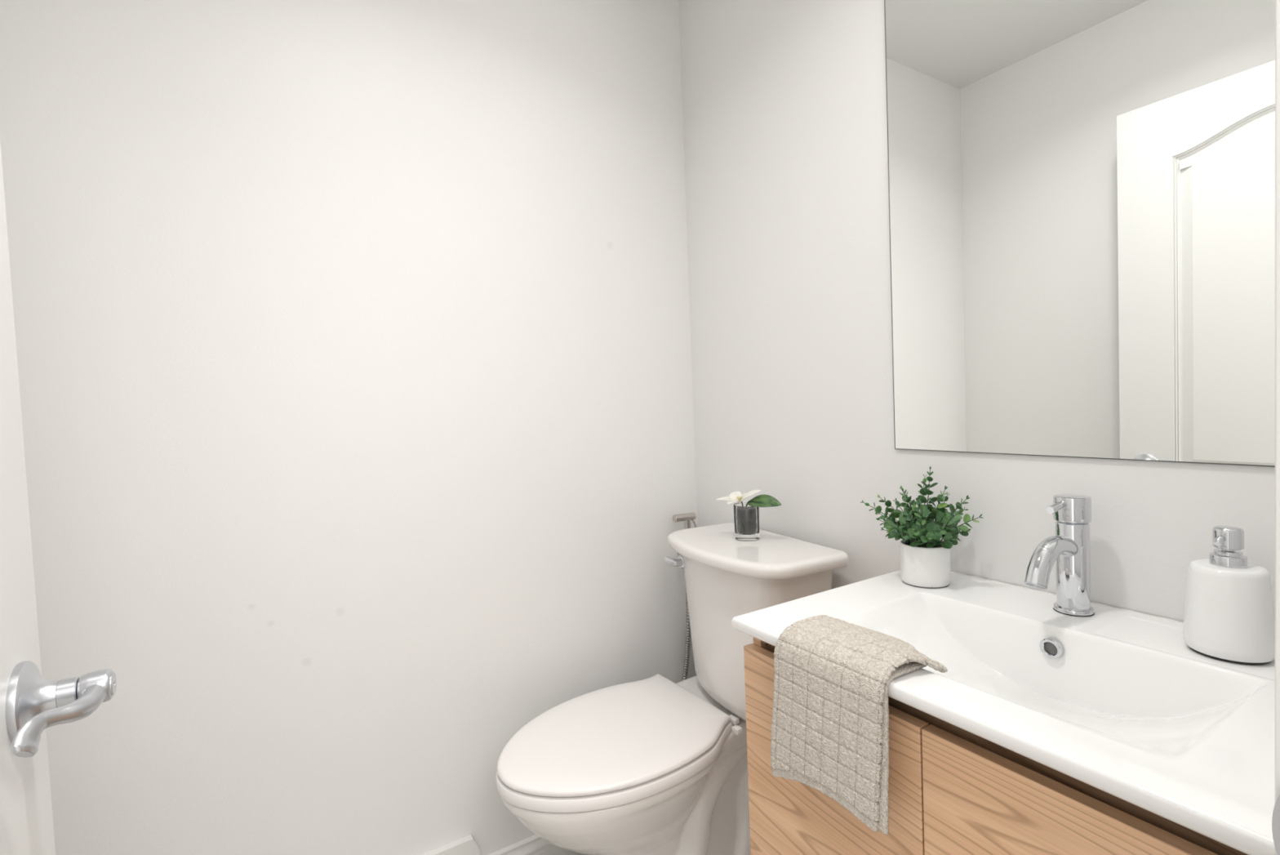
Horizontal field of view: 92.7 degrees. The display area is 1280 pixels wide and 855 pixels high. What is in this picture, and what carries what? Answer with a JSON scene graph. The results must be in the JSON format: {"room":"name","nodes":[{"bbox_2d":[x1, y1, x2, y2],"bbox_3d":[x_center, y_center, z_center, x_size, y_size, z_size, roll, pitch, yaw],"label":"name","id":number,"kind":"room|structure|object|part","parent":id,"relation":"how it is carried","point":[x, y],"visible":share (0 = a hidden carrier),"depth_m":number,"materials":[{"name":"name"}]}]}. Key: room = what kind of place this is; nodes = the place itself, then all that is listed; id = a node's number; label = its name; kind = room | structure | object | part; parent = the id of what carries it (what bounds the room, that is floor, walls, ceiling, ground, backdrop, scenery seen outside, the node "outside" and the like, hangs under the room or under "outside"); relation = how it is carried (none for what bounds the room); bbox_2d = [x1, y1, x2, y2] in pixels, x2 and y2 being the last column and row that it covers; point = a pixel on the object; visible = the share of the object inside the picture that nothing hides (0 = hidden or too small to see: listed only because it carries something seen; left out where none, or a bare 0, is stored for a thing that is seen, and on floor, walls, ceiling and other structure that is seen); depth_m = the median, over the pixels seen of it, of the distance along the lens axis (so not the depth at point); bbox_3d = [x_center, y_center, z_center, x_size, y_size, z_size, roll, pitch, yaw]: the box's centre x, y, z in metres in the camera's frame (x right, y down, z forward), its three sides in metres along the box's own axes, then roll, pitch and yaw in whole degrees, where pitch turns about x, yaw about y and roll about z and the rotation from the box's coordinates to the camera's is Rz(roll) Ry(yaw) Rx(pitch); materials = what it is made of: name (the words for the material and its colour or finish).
{"room":"bathroom","nodes":[
{"label":"bathroom","id":0,"kind":"room"},
{"bbox_2d":[0,0,697,854],"bbox_3d":[-0.479,-0.059,1.460,1.660,2.412,0.120,-4,3,-32],"label":"wall","id":1,"kind":"structure","parent":0,"point":[353,337],"depth_m":1.29,"materials":[{"name":"paint"}]},
{"bbox_2d":[421,834,479,854],"bbox_3d":[-0.691,1.075,1.261,0.731,0.180,0.018,-4,3,-32],"label":"board","id":2,"kind":"object","parent":1,"relation":"attached to","point":[467,845],"visible":1,"depth_m":1.42,"materials":[{"name":"white paint"}]},
{"bbox_2d":[488,834,584,854],"bbox_3d":[-0.088,1.071,1.640,0.687,0.112,0.014,-4,3,-32],"label":"baseboard","id":3,"kind":"structure","parent":1,"relation":"attached to","point":[535,844],"depth_m":1.53,"materials":[{"name":"white paint"}]},
{"bbox_2d":[672,512,697,679],"bbox_3d":[0.138,0.609,1.744,0.059,0.733,0.081,-1,2,26],"label":"bidet sprayer","id":4,"kind":"object","parent":1,"relation":"attached to","point":[686,517],"visible":0.36,"depth_m":1.72,"materials":[{"name":"silver metal"}]},
{"bbox_2d":[678,0,1275,622],"bbox_3d":[0.561,-0.092,1.246,0.120,2.412,1.345,-4,3,-32],"label":"wall","id":5,"kind":"structure","parent":0,"point":[784,118],"depth_m":1.35,"materials":[{"name":"paint"}]},
{"bbox_2d":[743,636,1248,854],"bbox_3d":[0.522,0.559,0.833,0.447,0.507,0.608,-4,3,-32],"label":"vanity cabinet","id":6,"kind":"object","parent":5,"relation":"attached to","point":[953,789],"visible":0.59,"depth_m":0.69,"materials":[{"name":"brown wood"}]},
{"bbox_3d":[0.375,0.555,1.089,0.427,0.507,0.018,-4,3,-32],"label":"panel","id":7,"kind":"part","parent":6,"relation":"part of","materials":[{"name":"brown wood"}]},
{"bbox_3d":[0.261,0.584,0.850,0.018,0.477,0.303,-4,3,-32],"label":"door","id":8,"kind":"part","parent":6,"relation":"part of","materials":[{"name":"brown wood"}]},
{"bbox_2d":[731,569,1275,854],"bbox_3d":[0.504,0.332,0.814,0.472,0.097,0.610,-4,3,-32],"label":"washbasin","id":9,"kind":"object","parent":6,"relation":"in","point":[1117,702],"visible":0.72,"depth_m":0.73,"materials":[{"name":"white ceramic"}]},
{"bbox_2d":[770,614,947,835],"bbox_3d":[0.283,0.380,0.803,0.121,0.226,0.209,-4,3,-32],"label":"hand towel","id":10,"kind":"object","parent":9,"relation":"on","point":[833,676],"visible":1,"depth_m":0.76,"materials":[{"name":"fabric"}]},
{"bbox_2d":[860,466,982,588],"bbox_3d":[0.494,0.172,1.075,0.163,0.204,0.151,-2,2,0],"label":"potted plant","id":11,"kind":"object","parent":9,"relation":"on","point":[925,557],"visible":1,"depth_m":1.05,"materials":[{"name":"plant"}]},
{"bbox_3d":[0.504,0.237,1.079,0.080,0.068,0.080,-4,3,-32],"label":"pot","id":12,"kind":"part","parent":11,"relation":"part of","materials":[{"name":"ceramic"}]},
{"bbox_2d":[1024,493,1094,616],"bbox_3d":[0.603,0.191,0.884,0.148,0.173,0.050,-4,3,-32],"label":"faucet","id":13,"kind":"object","parent":9,"relation":"on","point":[1069,548],"visible":1,"depth_m":0.89,"materials":[{"name":"silver metal"}]},
{"bbox_3d":[0.592,0.190,0.877,0.122,0.067,0.028,-4,3,-32],"label":"spout","id":14,"kind":"part","parent":13,"relation":"part of","materials":[{"name":"silver metal"}]},
{"bbox_3d":[0.610,0.116,0.893,0.034,0.018,0.012,-3,2,-24],"label":"lever","id":15,"kind":"part","parent":13,"relation":"part of","materials":[{"name":"silver metal"}]},
{"bbox_2d":[951,571,1183,623],"bbox_3d":[0.702,0.271,0.937,0.004,0.004,0.610,-4,3,-32],"label":"bead","id":16,"kind":"object","parent":9,"relation":"on","point":[1104,605],"visible":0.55,"depth_m":0.94,"materials":[{"name":"white paint"}]},
{"bbox_2d":[1182,525,1275,664],"bbox_3d":[0.725,0.200,0.752,0.084,0.155,0.084,-4,3,-32],"label":"soap dispenser","id":17,"kind":"object","parent":9,"relation":"on","point":[1229,615],"visible":0.99,"depth_m":0.73,"materials":[{"name":"white ceramic"}]},
{"bbox_3d":[0.422,0.587,0.591,0.018,0.477,0.303,-4,3,-32],"label":"door","id":18,"kind":"part","parent":6,"relation":"part of","materials":[{"name":"brown wood"}]},
{"bbox_2d":[884,0,1275,466],"bbox_3d":[0.657,-0.490,0.932,0.005,1.076,0.632,-4,3,-32],"label":"wall mirror","id":19,"kind":"object","parent":5,"relation":"attached to","point":[1082,193],"visible":1,"depth_m":0.92,"materials":[{"name":"grey mirror"}]},
{"bbox_3d":[0.479,1.221,-0.117,4.800,0.100,3.840,-4,3,-32],"label":"floor","id":20,"kind":"structure","parent":0,"visible":0},
{"bbox_2d":[495,522,848,854],"bbox_3d":[0.045,0.705,1.338,0.714,0.855,0.452,-3,2,-27],"label":"toilet","id":21,"kind":"object","parent":20,"relation":"on","point":[655,764],"visible":0.87,"depth_m":1.29,"materials":[{"name":"white ceramic"}]},
{"bbox_3d":[-0.064,0.679,1.315,0.506,0.024,0.377,-4,3,-32],"label":"seat","id":22,"kind":"part","parent":21,"relation":"part of","materials":[{"name":"white plastic"}]},
{"bbox_3d":[-0.065,0.654,1.314,0.499,0.016,0.371,-4,3,-32],"label":"lid","id":23,"kind":"part","parent":21,"relation":"part of","materials":[{"name":"white plastic"}]},
{"bbox_3d":[0.035,0.901,1.380,0.703,0.461,0.363,-4,3,-32],"label":"bowl","id":24,"kind":"part","parent":21,"relation":"part of","materials":[{"name":"white ceramic"}]},
{"bbox_3d":[0.083,0.336,1.528,0.043,0.023,0.025,0,3,43],"label":"flush lever","id":25,"kind":"part","parent":21,"relation":"part of","materials":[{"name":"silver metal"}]},
{"bbox_2d":[715,489,781,540],"bbox_3d":[0.260,0.204,1.446,0.167,0.119,0.063,-1,3,33],"label":"flower vase","id":26,"kind":"object","parent":21,"relation":"on","point":[746,514],"visible":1,"depth_m":1.43,"materials":[{"name":"clear glass"}]},
{"bbox_3d":[0.254,0.223,1.452,0.060,0.081,0.060,-4,3,-32],"label":"glass","id":27,"kind":"part","parent":26,"relation":"part of","materials":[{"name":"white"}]},
{"bbox_3d":[0.247,0.477,1.439,0.225,0.358,0.382,-3,2,-27],"label":"tank","id":28,"kind":"part","parent":21,"relation":"part of","materials":[{"name":"white ceramic"}]},
{"bbox_3d":[0.234,0.281,1.421,0.253,0.030,0.440,-3,2,-27],"label":"tank lid","id":29,"kind":"part","parent":21,"relation":"part of","materials":[{"name":"white ceramic"}]},
{"bbox_3d":[0.218,-0.037,0.174,4.800,2.412,0.110,-4,3,-32],"label":"wall","id":30,"kind":"structure","parent":0,"visible":0},
{"bbox_2d":[0,142,116,854],"bbox_3d":[-0.421,0.169,0.299,0.147,2.025,0.749,-4,3,-32],"label":"door","id":31,"kind":"structure","parent":30,"relation":"in","point":[30,703],"depth_m":0.57,"materials":[{"name":"white paint"}]},
{"bbox_3d":[-0.562,0.254,0.572,0.028,0.074,0.074,-4,3,-32],"label":"handle","id":32,"kind":"part","parent":31,"relation":"part of","materials":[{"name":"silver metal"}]},
{"bbox_3d":[-0.517,0.256,0.555,0.029,0.037,0.113,-3,2,-16],"label":"lever","id":33,"kind":"part","parent":31,"relation":"part of","materials":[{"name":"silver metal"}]},
{"bbox_2d":[1271,794,1279,854],"bbox_3d":[0.372,0.225,0.326,0.002,0.060,0.048,-4,3,-32],"label":"strike plate","id":34,"kind":"object","parent":30,"relation":"attached to","point":[1276,812],"visible":1,"depth_m":0.34,"materials":[{"name":"grey metal"}]},
{"bbox_2d":[1275,0,1279,854],"bbox_3d":[0.086,0.116,0.094,0.844,2.122,0.139,-4,3,-32],"label":"door frame","id":35,"kind":"structure","parent":30,"relation":"attached to","point":[1277,2],"depth_m":0.34,"materials":[{"name":"white paint"}]}
]}

